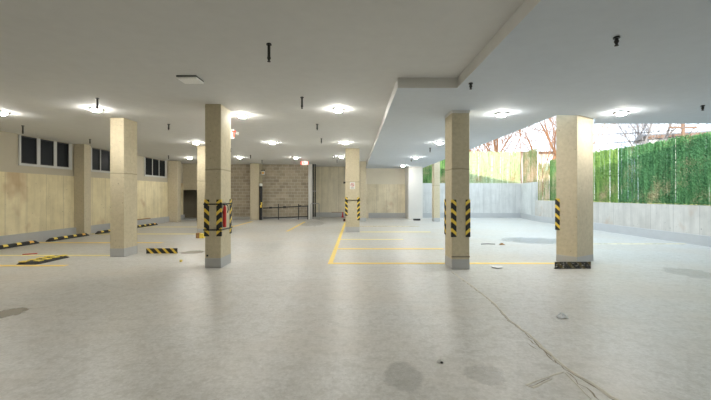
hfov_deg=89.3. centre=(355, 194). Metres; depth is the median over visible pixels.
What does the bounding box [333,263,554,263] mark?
parking line
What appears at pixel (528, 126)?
bare tree
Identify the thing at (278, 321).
floor
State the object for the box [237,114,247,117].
ceiling light
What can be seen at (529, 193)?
wall
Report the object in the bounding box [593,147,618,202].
fence panel
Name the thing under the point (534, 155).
fence panel
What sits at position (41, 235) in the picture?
baseboard
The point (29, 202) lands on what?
wall
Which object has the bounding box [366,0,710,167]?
ceiling
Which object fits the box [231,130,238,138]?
exit sign
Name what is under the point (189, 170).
lintel
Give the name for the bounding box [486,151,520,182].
fence panel
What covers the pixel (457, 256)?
column
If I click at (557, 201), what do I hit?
guard
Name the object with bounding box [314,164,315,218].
downpipe
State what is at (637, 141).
house
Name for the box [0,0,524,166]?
ceiling
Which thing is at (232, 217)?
baseboard
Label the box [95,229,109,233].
wheel stop
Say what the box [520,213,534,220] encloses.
baseboard
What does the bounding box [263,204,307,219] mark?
railing
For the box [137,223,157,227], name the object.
wheel stop
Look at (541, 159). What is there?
house
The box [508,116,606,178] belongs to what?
bare tree
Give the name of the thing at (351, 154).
column
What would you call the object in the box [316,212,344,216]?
baseboard
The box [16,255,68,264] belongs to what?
wheel stop
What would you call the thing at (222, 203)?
strap
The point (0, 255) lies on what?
parking line
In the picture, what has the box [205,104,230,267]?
column
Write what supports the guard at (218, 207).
attached to the column at (217, 116)
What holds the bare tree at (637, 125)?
on the ground
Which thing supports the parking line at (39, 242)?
on the floor
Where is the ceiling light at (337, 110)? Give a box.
[332,108,343,112]
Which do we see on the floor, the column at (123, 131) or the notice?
the column at (123, 131)
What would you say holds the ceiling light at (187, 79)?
attached to the ceiling at (57, 57)
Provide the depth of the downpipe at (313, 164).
23.36 m
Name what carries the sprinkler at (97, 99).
attached to the ceiling at (57, 57)
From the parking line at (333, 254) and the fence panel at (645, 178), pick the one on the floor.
the parking line at (333, 254)
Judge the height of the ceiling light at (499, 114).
0.076 m
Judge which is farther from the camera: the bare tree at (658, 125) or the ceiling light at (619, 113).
the bare tree at (658, 125)
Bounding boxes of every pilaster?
[74,144,90,234]
[168,161,180,221]
[250,163,262,219]
[308,164,312,218]
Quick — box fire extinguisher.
[222,204,228,226]
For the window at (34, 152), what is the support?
in the wall at (29, 202)
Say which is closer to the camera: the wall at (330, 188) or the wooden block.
the wooden block
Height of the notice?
0.300 m
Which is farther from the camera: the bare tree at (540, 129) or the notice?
the bare tree at (540, 129)
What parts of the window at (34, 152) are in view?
pane, sash, pane, sash, pane, sash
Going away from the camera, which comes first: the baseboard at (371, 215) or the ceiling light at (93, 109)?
the ceiling light at (93, 109)
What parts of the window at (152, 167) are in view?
pane, pane, sash, pane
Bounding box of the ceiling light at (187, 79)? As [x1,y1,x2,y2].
[176,75,203,83]
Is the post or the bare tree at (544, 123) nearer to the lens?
the post
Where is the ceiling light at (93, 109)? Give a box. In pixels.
[88,107,103,111]
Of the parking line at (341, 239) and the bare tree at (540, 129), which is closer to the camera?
the parking line at (341, 239)
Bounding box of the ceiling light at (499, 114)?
[495,112,508,116]
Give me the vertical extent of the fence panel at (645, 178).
2.370 m
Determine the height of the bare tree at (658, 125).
14.632 m
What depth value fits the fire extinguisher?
7.92 m
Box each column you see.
[110,118,136,256]
[197,146,204,232]
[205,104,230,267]
[345,148,359,231]
[360,161,365,220]
[432,161,439,221]
[445,110,469,268]
[556,115,592,261]
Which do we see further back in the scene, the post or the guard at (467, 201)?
the post
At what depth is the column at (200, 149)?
14.60 m
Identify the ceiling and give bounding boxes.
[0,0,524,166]
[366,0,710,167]
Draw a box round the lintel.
[183,164,196,189]
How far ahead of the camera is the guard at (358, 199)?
15.35 m
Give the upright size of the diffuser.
0.047 m
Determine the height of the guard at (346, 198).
0.800 m
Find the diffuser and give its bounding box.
[616,112,626,115]
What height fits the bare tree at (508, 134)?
15.210 m
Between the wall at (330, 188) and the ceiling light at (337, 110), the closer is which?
the ceiling light at (337, 110)
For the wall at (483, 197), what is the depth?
24.80 m
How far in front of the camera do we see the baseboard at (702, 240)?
13.16 m
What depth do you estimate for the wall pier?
23.20 m
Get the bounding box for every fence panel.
[423,159,444,182]
[469,151,486,182]
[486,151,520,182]
[522,147,537,182]
[537,162,549,200]
[549,159,555,200]
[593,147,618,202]
[617,137,670,203]
[669,131,710,205]
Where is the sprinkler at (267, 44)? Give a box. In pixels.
[266,43,271,61]
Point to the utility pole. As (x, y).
(682, 125)
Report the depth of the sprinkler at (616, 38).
4.10 m
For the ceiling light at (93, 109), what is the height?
0.076 m
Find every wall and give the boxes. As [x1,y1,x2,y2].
[0,131,182,235]
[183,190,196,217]
[231,164,307,216]
[316,167,359,211]
[366,168,520,212]
[521,182,538,214]
[535,200,710,235]
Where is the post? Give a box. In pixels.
[259,183,262,219]
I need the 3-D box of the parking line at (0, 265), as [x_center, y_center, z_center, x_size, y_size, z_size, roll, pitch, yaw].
[-8.650,1.598,8.095,4.300,0.002,0.150,0,0,0]
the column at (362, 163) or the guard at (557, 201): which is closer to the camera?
the guard at (557, 201)
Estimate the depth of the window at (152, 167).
19.72 m
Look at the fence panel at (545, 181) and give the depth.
21.03 m
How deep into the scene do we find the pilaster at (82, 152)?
14.00 m
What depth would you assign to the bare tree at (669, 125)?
28.09 m
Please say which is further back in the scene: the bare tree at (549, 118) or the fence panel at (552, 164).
the bare tree at (549, 118)
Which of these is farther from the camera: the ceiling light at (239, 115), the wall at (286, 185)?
the wall at (286, 185)
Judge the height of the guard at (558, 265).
0.150 m
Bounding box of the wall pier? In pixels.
[405,167,422,218]
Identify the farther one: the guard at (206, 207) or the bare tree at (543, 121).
the bare tree at (543, 121)
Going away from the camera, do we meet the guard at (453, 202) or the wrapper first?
the wrapper
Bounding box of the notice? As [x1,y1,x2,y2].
[350,182,354,188]
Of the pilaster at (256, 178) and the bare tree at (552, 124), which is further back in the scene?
the bare tree at (552, 124)
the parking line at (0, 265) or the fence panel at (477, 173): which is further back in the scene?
the fence panel at (477, 173)
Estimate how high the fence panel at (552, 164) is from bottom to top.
2.352 m
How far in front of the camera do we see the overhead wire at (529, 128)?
28.04 m
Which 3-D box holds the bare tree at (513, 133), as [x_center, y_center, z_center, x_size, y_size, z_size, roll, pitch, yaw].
[10.431,-7.115,28.739,9.328,15.240,9.768,0,0,-45]
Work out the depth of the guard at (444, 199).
8.23 m
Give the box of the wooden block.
[196,233,204,237]
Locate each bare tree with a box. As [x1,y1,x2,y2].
[469,129,544,154]
[469,133,535,152]
[472,134,508,151]
[473,121,543,162]
[478,125,532,160]
[485,126,528,182]
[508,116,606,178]
[515,117,555,195]
[523,118,641,153]
[555,124,665,162]
[598,124,710,151]
[626,124,702,144]
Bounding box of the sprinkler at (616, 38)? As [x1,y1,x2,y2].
[613,36,619,46]
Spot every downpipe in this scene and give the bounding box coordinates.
[312,164,313,218]
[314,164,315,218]
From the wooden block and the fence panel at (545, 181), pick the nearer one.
the wooden block
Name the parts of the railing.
rail, rail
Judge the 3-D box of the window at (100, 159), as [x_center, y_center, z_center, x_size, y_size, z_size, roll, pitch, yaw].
[-10.955,-1.450,15.895,0.050,1.000,2.030,0,0,0]
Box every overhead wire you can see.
[526,136,679,143]
[529,128,673,134]
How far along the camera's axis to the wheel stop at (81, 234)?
12.95 m
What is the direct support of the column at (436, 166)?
on the floor
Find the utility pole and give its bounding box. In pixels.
[669,124,696,136]
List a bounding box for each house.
[511,151,555,198]
[549,116,680,198]
[633,130,710,200]
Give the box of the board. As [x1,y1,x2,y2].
[366,184,404,217]
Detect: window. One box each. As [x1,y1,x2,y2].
[18,135,71,169]
[91,147,109,172]
[144,157,166,177]
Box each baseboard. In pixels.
[0,215,184,244]
[232,217,306,218]
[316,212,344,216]
[369,213,519,217]
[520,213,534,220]
[534,216,710,246]
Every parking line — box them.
[0,255,109,255]
[0,265,66,265]
[39,242,162,242]
[328,222,344,263]
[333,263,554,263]
[338,248,442,248]
[341,239,402,239]
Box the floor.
[0,217,710,399]
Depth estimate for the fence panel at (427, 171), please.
24.93 m
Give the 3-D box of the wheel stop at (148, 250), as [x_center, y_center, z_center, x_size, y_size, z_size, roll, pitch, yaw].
[-5.256,1.530,9.790,0.830,0.140,0.050,0,0,-2]
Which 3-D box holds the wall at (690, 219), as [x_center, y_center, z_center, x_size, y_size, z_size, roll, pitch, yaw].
[11.050,0.975,9.330,0.300,1.250,25.060,0,0,0]
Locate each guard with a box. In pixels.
[204,200,208,235]
[216,200,221,235]
[230,199,231,233]
[345,197,347,215]
[357,198,359,219]
[444,199,445,233]
[451,200,455,236]
[466,200,469,236]
[554,262,590,268]
[555,199,559,229]
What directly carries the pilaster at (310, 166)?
on the floor
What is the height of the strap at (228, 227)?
0.028 m
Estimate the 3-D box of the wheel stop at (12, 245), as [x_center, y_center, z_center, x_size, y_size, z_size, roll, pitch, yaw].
[-10.420,1.544,10.880,0.150,0.112,1.830,0,0,0]
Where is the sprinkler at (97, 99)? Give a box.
[95,98,98,109]
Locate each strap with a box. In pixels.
[203,203,231,204]
[203,227,231,230]
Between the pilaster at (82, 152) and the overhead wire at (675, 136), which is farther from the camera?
the overhead wire at (675, 136)
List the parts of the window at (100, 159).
sash, pane, pane, sash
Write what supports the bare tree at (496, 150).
on the ground
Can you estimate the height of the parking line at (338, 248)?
0.002 m
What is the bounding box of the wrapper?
[556,312,567,318]
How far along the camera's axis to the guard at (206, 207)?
7.83 m
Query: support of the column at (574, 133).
on the floor
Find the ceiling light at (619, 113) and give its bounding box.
[613,111,629,115]
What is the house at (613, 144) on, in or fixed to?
on the ground
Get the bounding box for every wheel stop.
[0,240,38,248]
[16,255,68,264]
[45,233,89,241]
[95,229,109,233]
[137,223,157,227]
[146,248,177,253]
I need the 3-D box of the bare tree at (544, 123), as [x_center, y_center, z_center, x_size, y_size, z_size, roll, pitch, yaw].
[20.050,-8.745,31.749,11.714,18.574,13.054,0,0,-28]
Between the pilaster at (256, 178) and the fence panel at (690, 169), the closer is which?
the fence panel at (690, 169)
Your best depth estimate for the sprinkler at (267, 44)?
4.68 m
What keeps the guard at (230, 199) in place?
attached to the column at (217, 116)
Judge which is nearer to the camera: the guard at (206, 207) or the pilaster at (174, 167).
the guard at (206, 207)
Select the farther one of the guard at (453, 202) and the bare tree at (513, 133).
the bare tree at (513, 133)

